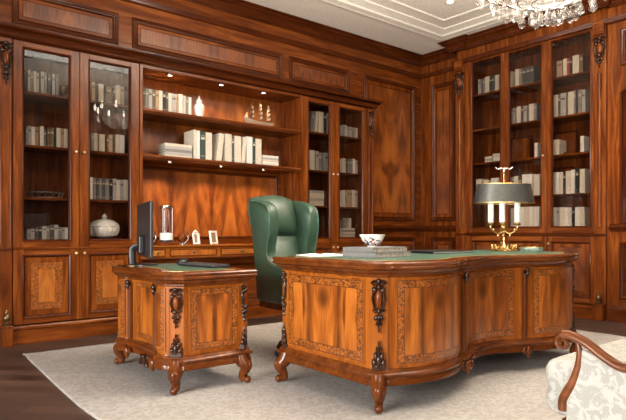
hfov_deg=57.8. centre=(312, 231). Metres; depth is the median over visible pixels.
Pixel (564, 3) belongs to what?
chandelier
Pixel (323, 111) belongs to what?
book
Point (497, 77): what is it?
book
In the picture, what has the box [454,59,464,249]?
pilaster
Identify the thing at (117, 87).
book
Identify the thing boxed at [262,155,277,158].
book
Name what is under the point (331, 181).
bookcase
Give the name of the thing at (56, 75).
book
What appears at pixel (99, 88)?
book
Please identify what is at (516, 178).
book
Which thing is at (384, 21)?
ceiling
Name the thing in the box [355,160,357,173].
book
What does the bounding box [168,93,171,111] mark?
book
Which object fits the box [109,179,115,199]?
book
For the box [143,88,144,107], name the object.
book
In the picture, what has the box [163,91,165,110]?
book
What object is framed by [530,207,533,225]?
book
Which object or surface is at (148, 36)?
trim
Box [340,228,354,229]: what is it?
book
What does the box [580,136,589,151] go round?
book
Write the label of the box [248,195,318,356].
chair
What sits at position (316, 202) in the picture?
book
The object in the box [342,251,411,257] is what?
book
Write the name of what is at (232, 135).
book
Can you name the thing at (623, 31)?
trim
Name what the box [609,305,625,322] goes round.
baseboard
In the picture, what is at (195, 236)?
photo frame
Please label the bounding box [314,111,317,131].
book
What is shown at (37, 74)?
book
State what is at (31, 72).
book
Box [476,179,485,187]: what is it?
book
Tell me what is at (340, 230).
book
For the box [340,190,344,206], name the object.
book
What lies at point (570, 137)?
wooden panel
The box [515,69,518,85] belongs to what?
book
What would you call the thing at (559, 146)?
book
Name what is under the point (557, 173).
book
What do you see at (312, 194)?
book
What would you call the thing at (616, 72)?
trim
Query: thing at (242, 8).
trim
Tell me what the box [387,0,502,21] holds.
trim
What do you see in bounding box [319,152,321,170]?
book
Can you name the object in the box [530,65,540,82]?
book
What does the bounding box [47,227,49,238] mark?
book
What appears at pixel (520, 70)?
book
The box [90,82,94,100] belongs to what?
book
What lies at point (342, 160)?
book
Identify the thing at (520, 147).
wooden panel
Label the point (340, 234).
book
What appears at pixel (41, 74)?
book
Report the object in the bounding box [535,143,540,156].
book
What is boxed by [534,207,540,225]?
book
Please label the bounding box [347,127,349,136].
book
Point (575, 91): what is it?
book
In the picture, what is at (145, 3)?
trim
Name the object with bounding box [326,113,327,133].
book
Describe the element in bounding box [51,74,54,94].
book
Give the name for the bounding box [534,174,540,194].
book
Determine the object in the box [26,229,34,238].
book
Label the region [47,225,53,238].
book
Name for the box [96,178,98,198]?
book
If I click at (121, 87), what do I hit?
book
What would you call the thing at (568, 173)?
book
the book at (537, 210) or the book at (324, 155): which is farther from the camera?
the book at (324, 155)
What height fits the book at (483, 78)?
0.211 m
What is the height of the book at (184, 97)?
0.198 m
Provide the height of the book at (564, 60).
0.211 m
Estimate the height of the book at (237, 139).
0.296 m
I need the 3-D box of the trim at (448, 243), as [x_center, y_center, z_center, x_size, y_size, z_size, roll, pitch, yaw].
[1.778,0.380,7.764,0.026,0.620,0.400,0,0,-40]
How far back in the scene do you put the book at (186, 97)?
5.74 m
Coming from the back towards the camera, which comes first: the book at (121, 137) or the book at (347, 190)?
the book at (347, 190)
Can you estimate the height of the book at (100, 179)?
0.201 m
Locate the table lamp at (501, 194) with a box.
[473,167,534,251]
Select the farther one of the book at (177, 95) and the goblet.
the book at (177, 95)
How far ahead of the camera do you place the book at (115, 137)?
5.35 m
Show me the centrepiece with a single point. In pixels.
(37, 191)
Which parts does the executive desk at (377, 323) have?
leg, panel, leg, frieze moulding, moulding, panel, panel, panel, leg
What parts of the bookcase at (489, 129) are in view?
cupboard door, glazed door, door panel, door panel, glazed door, cupboard door, waist moulding, shelf, shelf, shelf, shelf, glazed door, cupboard door, door panel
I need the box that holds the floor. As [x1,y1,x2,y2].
[0,315,625,419]
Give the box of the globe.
[177,230,188,244]
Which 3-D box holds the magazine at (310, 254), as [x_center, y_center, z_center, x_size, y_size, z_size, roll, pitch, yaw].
[0.091,0.143,3.561,0.330,0.010,0.230,0,0,-25]
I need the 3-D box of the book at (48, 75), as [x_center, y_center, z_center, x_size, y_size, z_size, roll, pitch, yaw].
[-2.364,-1.286,5.032,0.023,0.199,0.171,0,0,-40]
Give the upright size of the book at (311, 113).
0.268 m
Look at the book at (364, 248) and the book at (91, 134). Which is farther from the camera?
the book at (91, 134)
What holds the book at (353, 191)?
on the bookcase at (331, 181)
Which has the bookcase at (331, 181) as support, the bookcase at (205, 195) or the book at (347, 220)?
the book at (347, 220)
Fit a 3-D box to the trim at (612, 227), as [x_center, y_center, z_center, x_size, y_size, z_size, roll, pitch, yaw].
[4.115,-0.045,4.688,0.045,0.090,3.200,0,0,-40]
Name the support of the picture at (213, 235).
attached to the photo frame at (212, 234)
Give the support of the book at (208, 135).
on the bookcase at (205, 195)
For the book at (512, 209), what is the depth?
6.93 m
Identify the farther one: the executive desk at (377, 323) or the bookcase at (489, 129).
the bookcase at (489, 129)
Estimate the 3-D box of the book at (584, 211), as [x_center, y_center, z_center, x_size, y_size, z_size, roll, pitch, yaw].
[3.040,-0.166,6.325,0.170,0.220,0.051,0,0,-40]
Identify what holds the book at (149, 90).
on the bookcase at (205, 195)
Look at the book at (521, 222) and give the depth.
6.83 m
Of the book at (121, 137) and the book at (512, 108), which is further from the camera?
the book at (512, 108)
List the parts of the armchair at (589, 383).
arm post, arm rail, panel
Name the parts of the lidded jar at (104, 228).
lid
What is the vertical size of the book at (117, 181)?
0.197 m
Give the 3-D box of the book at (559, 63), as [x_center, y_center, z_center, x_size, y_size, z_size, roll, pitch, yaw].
[2.875,-1.852,6.524,0.171,0.202,0.061,0,0,-40]
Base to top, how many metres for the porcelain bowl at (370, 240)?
0.074 m
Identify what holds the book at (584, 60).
on the bookcase at (489, 129)
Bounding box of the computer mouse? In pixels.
[177,258,189,263]
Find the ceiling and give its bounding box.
[245,0,567,54]
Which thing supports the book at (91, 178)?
on the bookcase at (63, 289)
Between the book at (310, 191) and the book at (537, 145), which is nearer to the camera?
the book at (537, 145)
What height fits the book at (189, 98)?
0.194 m
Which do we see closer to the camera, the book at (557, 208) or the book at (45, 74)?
the book at (45, 74)
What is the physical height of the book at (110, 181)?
0.195 m
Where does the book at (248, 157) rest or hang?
on the bookcase at (205, 195)
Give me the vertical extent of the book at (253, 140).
0.290 m
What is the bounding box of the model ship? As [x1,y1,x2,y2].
[244,99,275,125]
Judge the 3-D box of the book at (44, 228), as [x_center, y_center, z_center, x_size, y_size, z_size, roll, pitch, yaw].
[-2.393,0.009,5.006,0.035,0.120,0.171,0,0,-40]
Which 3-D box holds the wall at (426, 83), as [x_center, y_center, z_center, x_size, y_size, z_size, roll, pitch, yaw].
[3.859,-0.770,5.514,0.630,3.400,7.600,0,0,-40]
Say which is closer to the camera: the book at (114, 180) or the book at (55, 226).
the book at (55, 226)
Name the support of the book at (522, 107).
on the bookcase at (489, 129)
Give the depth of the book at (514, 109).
6.91 m
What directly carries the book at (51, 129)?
on the bookcase at (63, 289)
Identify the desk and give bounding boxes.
[112,263,256,394]
[272,250,578,413]
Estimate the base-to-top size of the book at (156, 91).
0.204 m
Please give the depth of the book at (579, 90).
6.29 m
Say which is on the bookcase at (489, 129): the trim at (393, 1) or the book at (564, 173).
the book at (564, 173)
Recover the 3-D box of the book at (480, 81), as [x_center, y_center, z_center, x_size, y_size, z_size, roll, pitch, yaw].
[2.201,-1.856,7.340,0.171,0.211,0.037,0,0,-40]
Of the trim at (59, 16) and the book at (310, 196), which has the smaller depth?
the trim at (59, 16)
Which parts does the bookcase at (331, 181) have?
glazed door, door panel, cupboard door, panel, shelf, shelf, shelf, waist moulding, cupboard door, glazed door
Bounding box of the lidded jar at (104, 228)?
[90,213,119,238]
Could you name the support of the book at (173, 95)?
on the bookcase at (205, 195)
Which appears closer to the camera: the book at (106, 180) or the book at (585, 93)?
the book at (106, 180)
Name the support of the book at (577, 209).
in the bookcase at (489, 129)
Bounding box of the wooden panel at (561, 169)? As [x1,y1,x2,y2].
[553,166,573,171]
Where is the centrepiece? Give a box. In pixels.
[27,190,63,197]
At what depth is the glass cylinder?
5.53 m
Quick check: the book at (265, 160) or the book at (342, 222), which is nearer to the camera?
the book at (265, 160)
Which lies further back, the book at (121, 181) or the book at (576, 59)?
the book at (576, 59)
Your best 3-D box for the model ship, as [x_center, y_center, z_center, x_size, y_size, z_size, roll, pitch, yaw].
[-0.595,-1.344,6.457,0.480,0.338,0.088,0,0,-43]
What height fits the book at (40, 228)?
0.108 m
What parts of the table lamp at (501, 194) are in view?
candle arm, candle arm, stem, lamp shade, candle arm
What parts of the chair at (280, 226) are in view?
seat frame, backrest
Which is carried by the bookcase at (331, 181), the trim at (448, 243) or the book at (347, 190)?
the book at (347, 190)
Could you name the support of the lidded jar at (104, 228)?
in the bookcase at (63, 289)
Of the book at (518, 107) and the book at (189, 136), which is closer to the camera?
the book at (189, 136)
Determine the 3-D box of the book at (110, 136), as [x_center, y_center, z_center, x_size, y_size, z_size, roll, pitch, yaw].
[-1.947,-0.824,5.376,0.037,0.175,0.171,0,0,-40]
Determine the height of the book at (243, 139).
0.295 m
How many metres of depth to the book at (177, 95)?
5.67 m
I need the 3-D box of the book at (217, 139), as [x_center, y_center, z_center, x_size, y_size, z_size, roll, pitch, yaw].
[-1.046,-0.893,6.071,0.101,0.304,0.220,0,0,-40]
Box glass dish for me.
[519,247,543,250]
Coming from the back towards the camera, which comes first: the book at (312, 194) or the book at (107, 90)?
the book at (312, 194)
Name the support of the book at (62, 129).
on the bookcase at (63, 289)
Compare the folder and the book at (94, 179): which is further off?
the book at (94, 179)
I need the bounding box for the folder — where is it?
[407,249,472,253]
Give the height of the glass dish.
0.038 m
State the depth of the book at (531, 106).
6.73 m
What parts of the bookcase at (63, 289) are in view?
glazed door, cupboard door, door panel, waist moulding, shelf, shelf, shelf, glazed door, cupboard door, door panel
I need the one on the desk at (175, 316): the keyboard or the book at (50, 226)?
the keyboard
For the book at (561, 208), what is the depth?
6.45 m
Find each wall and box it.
[0,0,420,249]
[421,7,607,320]
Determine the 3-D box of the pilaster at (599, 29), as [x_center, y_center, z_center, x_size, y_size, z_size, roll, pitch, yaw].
[3.011,-0.650,5.971,0.098,3.160,0.148,0,0,-40]
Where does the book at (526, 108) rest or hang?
on the bookcase at (489, 129)
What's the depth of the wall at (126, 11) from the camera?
6.51 m
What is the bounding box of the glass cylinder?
[154,205,178,244]
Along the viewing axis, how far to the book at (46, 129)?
4.97 m
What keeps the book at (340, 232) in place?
on the book at (340, 234)
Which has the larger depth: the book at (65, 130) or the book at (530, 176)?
the book at (530, 176)
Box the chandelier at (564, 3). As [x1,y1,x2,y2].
[478,0,596,26]
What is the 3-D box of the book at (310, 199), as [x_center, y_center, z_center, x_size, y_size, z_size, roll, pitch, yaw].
[-0.006,-0.395,6.980,0.232,0.031,0.170,0,0,-40]
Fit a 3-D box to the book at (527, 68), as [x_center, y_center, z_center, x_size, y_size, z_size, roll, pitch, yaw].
[2.631,-1.861,6.820,0.171,0.220,0.049,0,0,-40]
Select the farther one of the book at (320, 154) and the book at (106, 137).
the book at (320, 154)
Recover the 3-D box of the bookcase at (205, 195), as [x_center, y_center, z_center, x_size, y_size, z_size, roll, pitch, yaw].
[-0.976,-0.328,6.078,1.955,2.515,0.478,0,0,-40]
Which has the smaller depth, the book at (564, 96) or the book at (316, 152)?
the book at (564, 96)
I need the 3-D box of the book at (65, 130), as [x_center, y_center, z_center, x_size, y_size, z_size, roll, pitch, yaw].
[-2.257,-0.828,5.121,0.029,0.184,0.170,0,0,-40]
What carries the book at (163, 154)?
on the bookcase at (205, 195)
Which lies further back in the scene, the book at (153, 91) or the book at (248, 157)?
the book at (248, 157)
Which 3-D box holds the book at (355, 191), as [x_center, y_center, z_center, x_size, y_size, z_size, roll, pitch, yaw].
[0.505,-0.425,7.397,0.047,0.218,0.171,0,0,-40]
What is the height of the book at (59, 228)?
0.114 m
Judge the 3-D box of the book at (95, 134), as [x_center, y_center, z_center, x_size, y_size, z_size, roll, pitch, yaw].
[-2.054,-0.824,5.289,0.031,0.175,0.170,0,0,-40]
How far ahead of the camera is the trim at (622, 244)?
5.82 m
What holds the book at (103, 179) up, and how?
on the bookcase at (63, 289)
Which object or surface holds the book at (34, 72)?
on the bookcase at (63, 289)
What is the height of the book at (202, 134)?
0.296 m
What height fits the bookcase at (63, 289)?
2.515 m
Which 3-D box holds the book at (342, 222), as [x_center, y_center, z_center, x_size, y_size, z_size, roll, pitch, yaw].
[0.369,-0.044,7.386,0.033,0.225,0.121,0,0,-40]
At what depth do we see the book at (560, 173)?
6.45 m
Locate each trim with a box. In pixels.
[0,20,382,108]
[12,0,117,44]
[121,0,625,78]
[132,17,282,79]
[184,0,625,66]
[289,56,349,93]
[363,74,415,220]
[373,225,455,231]
[378,237,415,249]
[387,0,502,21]
[431,80,454,220]
[431,237,454,249]
[608,4,625,320]
[609,223,625,231]
[619,87,625,224]
[620,242,625,298]
[621,28,625,65]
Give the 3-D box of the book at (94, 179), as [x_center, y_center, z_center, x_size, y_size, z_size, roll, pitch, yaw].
[-2.063,-0.397,5.279,0.026,0.201,0.171,0,0,-40]
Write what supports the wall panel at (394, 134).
attached to the wall at (126, 11)
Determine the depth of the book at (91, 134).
5.21 m
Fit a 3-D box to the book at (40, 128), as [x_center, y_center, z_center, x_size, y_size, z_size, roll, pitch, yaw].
[-2.410,-0.827,4.994,0.034,0.182,0.170,0,0,-40]
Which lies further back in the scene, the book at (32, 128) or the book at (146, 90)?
the book at (146, 90)
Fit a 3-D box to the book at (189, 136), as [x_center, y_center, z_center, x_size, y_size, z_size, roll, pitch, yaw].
[-1.275,-0.894,5.878,0.027,0.305,0.220,0,0,-40]
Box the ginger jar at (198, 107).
[194,96,203,115]
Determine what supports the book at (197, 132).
on the bookcase at (205, 195)
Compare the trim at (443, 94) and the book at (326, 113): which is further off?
the trim at (443, 94)
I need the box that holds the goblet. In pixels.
[59,85,67,95]
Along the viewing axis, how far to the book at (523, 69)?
6.81 m
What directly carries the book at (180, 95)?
on the bookcase at (205, 195)
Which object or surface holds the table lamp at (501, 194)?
on the executive desk at (377, 323)
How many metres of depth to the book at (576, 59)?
6.32 m
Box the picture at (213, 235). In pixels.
[211,233,215,241]
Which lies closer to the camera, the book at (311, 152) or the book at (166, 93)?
the book at (166, 93)
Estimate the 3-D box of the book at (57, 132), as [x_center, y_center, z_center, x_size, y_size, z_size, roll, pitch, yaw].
[-2.304,-0.828,5.082,0.032,0.184,0.170,0,0,-40]
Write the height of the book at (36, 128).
0.175 m
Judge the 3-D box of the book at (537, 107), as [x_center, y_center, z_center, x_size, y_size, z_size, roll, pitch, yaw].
[2.689,-1.414,6.745,0.171,0.215,0.036,0,0,-40]
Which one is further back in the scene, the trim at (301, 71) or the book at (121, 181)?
the trim at (301, 71)
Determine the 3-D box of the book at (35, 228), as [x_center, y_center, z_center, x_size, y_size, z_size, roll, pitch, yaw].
[-2.441,0.014,4.969,0.027,0.110,0.171,0,0,-40]
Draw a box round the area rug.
[23,321,625,419]
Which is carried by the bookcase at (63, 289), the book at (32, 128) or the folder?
the book at (32, 128)
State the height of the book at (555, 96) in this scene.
0.265 m
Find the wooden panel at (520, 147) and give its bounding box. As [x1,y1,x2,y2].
[510,136,530,159]
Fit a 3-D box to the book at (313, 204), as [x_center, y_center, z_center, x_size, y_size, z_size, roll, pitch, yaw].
[-0.007,-0.332,6.982,0.222,0.031,0.170,0,0,-40]
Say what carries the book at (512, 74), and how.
on the bookcase at (489, 129)
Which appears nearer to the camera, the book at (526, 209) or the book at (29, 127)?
the book at (29, 127)
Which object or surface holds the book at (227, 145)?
on the bookcase at (205, 195)
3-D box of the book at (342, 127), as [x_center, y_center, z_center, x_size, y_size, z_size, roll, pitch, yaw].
[0.343,-1.279,7.265,0.031,0.165,0.171,0,0,-40]
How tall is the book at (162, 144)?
0.028 m
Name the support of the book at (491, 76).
on the bookcase at (489, 129)
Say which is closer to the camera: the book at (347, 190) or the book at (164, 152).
the book at (164, 152)
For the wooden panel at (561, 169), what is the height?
0.330 m
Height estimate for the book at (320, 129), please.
0.279 m
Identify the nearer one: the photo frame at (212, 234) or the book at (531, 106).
the photo frame at (212, 234)
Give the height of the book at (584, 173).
0.270 m
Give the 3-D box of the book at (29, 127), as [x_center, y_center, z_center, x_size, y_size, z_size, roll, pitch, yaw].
[-2.484,-0.824,4.931,0.023,0.175,0.171,0,0,-40]
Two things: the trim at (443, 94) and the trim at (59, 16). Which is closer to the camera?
the trim at (59, 16)
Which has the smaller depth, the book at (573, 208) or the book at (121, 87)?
the book at (121, 87)
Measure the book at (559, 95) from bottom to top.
0.265 m
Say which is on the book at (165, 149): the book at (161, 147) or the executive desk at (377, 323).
the book at (161, 147)
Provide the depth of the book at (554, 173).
6.51 m
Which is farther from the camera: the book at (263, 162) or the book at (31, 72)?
the book at (263, 162)
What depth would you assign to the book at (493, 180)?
7.11 m
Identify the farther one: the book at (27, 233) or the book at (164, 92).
the book at (164, 92)
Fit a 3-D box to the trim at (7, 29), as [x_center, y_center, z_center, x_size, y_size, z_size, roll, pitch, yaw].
[-0.896,-1.637,5.949,4.505,0.103,0.200,0,0,-40]
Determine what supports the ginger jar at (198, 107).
on the bookcase at (205, 195)
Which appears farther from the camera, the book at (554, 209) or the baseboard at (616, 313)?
the book at (554, 209)
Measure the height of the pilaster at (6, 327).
2.515 m
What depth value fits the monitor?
3.81 m
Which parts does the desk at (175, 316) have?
leg, panel, panel, panel, leg, frieze moulding, moulding, panel, leg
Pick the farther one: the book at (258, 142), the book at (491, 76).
the book at (491, 76)
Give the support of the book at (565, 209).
in the bookcase at (489, 129)
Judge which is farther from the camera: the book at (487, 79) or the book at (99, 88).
the book at (487, 79)
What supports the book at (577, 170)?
on the bookcase at (489, 129)
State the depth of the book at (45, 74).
4.95 m
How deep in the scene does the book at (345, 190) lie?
7.22 m
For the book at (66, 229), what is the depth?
5.06 m
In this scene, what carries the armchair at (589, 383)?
on the area rug
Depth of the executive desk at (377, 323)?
3.20 m
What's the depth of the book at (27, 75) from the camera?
4.87 m
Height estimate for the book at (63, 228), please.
0.110 m
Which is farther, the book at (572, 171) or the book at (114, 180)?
the book at (572, 171)
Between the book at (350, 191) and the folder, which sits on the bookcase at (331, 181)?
the book at (350, 191)
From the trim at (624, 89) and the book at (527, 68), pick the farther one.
the book at (527, 68)
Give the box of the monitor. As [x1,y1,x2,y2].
[129,201,157,265]
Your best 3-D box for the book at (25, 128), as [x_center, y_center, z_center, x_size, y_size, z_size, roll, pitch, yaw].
[-2.501,-0.819,4.917,0.017,0.166,0.171,0,0,-40]
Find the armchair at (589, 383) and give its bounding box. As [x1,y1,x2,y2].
[546,330,625,419]
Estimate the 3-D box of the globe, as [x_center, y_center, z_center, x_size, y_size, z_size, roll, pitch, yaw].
[-1.306,0.055,5.714,0.126,0.150,0.089,0,0,-40]
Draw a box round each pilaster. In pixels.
[0,36,13,347]
[368,108,373,233]
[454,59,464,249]
[591,20,606,320]
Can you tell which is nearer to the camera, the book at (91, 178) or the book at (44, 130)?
the book at (44, 130)
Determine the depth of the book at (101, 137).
5.26 m
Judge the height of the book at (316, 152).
0.245 m
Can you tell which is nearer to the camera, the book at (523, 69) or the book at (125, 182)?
the book at (125, 182)
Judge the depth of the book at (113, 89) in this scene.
5.33 m
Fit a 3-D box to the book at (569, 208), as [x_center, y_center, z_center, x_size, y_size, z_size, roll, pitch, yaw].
[2.953,-0.166,6.431,0.170,0.220,0.039,0,0,-40]
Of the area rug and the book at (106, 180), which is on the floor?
the area rug
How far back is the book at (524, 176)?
6.79 m
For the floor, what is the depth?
3.53 m
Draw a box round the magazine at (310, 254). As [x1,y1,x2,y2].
[299,253,341,256]
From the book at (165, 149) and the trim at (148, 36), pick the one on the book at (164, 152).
the book at (165, 149)
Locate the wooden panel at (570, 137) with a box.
[553,130,576,153]
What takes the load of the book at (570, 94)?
on the bookcase at (489, 129)
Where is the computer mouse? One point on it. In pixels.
(186, 259)
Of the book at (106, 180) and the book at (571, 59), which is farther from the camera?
the book at (571, 59)
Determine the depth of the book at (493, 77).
7.12 m
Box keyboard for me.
[178,262,230,267]
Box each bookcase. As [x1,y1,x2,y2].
[12,39,138,344]
[139,64,302,318]
[303,96,367,253]
[464,29,593,318]
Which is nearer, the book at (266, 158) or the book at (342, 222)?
the book at (266, 158)
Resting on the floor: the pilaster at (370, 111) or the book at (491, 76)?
the pilaster at (370, 111)
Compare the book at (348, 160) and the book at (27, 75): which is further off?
the book at (348, 160)
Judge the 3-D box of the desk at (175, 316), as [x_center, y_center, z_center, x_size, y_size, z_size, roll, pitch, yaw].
[-0.896,0.572,3.701,0.602,0.692,1.058,0,0,-37]
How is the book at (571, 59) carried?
on the bookcase at (489, 129)
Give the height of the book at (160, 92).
0.208 m
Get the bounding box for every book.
[24,70,30,90]
[24,127,27,144]
[24,230,30,238]
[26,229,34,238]
[27,126,30,144]
[30,227,38,238]
[31,72,32,91]
[31,127,34,144]
[33,71,35,91]
[35,127,37,144]
[36,73,38,92]
[37,226,46,238]
[38,126,43,145]
[39,71,43,92]
[39,227,41,238]
[44,72,46,93]
[44,128,49,146]
[44,130,45,145]
[47,74,50,93]
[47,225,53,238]
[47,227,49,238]
[49,225,57,238]
[50,128,53,146]
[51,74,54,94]
[54,128,60,147]
[55,74,58,94]
[58,227,61,238]
[61,128,63,147]
[62,227,64,238]
[64,129,67,147]
[65,228,67,238]
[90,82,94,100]
[90,133,93,149]
[90,177,92,198]
[93,178,95,198]
[94,133,97,150]
[95,84,103,101]
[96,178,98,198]
[98,134,104,150]
[99,178,101,199]
[102,178,104,199]
[104,86,111,102]
[105,135,112,151]
[105,136,108,151]
[105,179,108,199]
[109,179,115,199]
[109,180,112,199]
[112,85,119,103]
[112,88,115,103]
[113,134,118,152]
[116,180,119,199]
[119,135,123,152]
[120,86,123,104]
[120,180,122,199]
[123,180,127,200]
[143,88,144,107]
[145,88,147,107]
[148,89,151,108]
[152,89,154,108]
[155,90,158,109]
[158,143,191,147]
[158,146,191,150]
[158,148,191,153]
[159,91,162,109]
[159,151,191,156]
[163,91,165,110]
[163,154,191,157]
[166,93,167,110]
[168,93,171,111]
[172,94,175,111]
[176,94,178,112]
[179,94,182,112]
[183,96,185,113]
[184,130,195,157]
[186,97,187,113]
[188,97,190,113]
[196,131,199,158]
[200,131,205,158]
[206,132,211,159]
[212,133,224,160]
[221,134,231,161]
[232,135,233,161]
[234,136,240,162]
[241,137,246,162]
[245,136,251,163]
[252,138,254,163]
[255,139,261,163]
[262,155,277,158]
[262,157,277,160]
[262,159,277,162]
[262,161,278,164]
[309,111,314,131]
[309,150,314,169]
[309,190,323,193]
[309,193,323,195]
[309,195,323,198]
[309,198,323,200]
[309,201,323,203]
[309,203,323,205]
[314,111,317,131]
[315,151,318,169]
[317,111,323,132]
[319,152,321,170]
[322,153,327,170]
[323,111,325,132]
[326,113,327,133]
[340,125,344,135]
[340,158,345,172]
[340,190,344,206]
[340,220,344,227]
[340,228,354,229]
[340,230,354,231]
[340,232,354,233]
[340,234,354,235]
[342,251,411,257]
[343,218,350,227]
[343,246,406,252]
[345,190,346,206]
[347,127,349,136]
[347,159,350,172]
[347,190,348,206]
[349,190,351,206]
[352,190,354,206]
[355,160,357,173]
[355,191,356,206]
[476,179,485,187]
[478,79,482,93]
[483,78,484,92]
[485,76,489,92]
[490,76,491,91]
[491,178,499,182]
[492,76,494,90]
[495,75,499,90]
[510,71,514,86]
[511,108,512,123]
[511,208,514,225]
[513,108,516,123]
[514,176,518,182]
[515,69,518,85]
[517,106,520,122]
[519,68,521,84]
[519,207,523,225]
[521,106,523,121]
[522,67,525,84]
[522,174,527,182]
[524,106,528,121]
[524,207,529,225]
[526,66,529,83]
[528,174,535,194]
[529,103,533,120]
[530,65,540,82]
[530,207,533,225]
[534,103,540,119]
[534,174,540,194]
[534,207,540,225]
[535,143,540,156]
[553,140,565,154]
[553,172,555,193]
[553,208,555,225]
[554,95,557,116]
[556,172,558,193]
[556,207,559,225]
[557,60,562,76]
[558,94,560,115]
[559,172,562,193]
[560,207,566,225]
[561,93,567,115]
[563,58,566,75]
[563,172,565,193]
[564,207,567,225]
[566,171,570,193]
[567,58,569,74]
[568,91,573,114]
[568,207,572,225]
[570,58,572,73]
[571,170,574,192]
[572,207,574,225]
[573,55,579,73]
[574,90,577,113]
[575,168,580,192]
[575,207,579,225]
[578,89,582,112]
[580,54,589,71]
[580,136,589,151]
[580,169,589,192]
[580,207,589,225]
[582,89,589,111]
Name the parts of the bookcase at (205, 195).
drawer, drawer, console frame, console moulding, panel, panel moulding, panel, flame panel, shelf, shelf, shelf moulding, shelf moulding, drawer, kneehole moulding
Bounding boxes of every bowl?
[90,227,119,236]
[359,234,384,246]
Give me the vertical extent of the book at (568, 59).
0.211 m
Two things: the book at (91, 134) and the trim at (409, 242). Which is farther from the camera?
the trim at (409, 242)
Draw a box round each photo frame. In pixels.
[191,230,199,244]
[208,231,217,243]
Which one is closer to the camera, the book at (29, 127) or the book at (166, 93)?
the book at (29, 127)
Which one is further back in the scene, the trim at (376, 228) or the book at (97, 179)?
the trim at (376, 228)

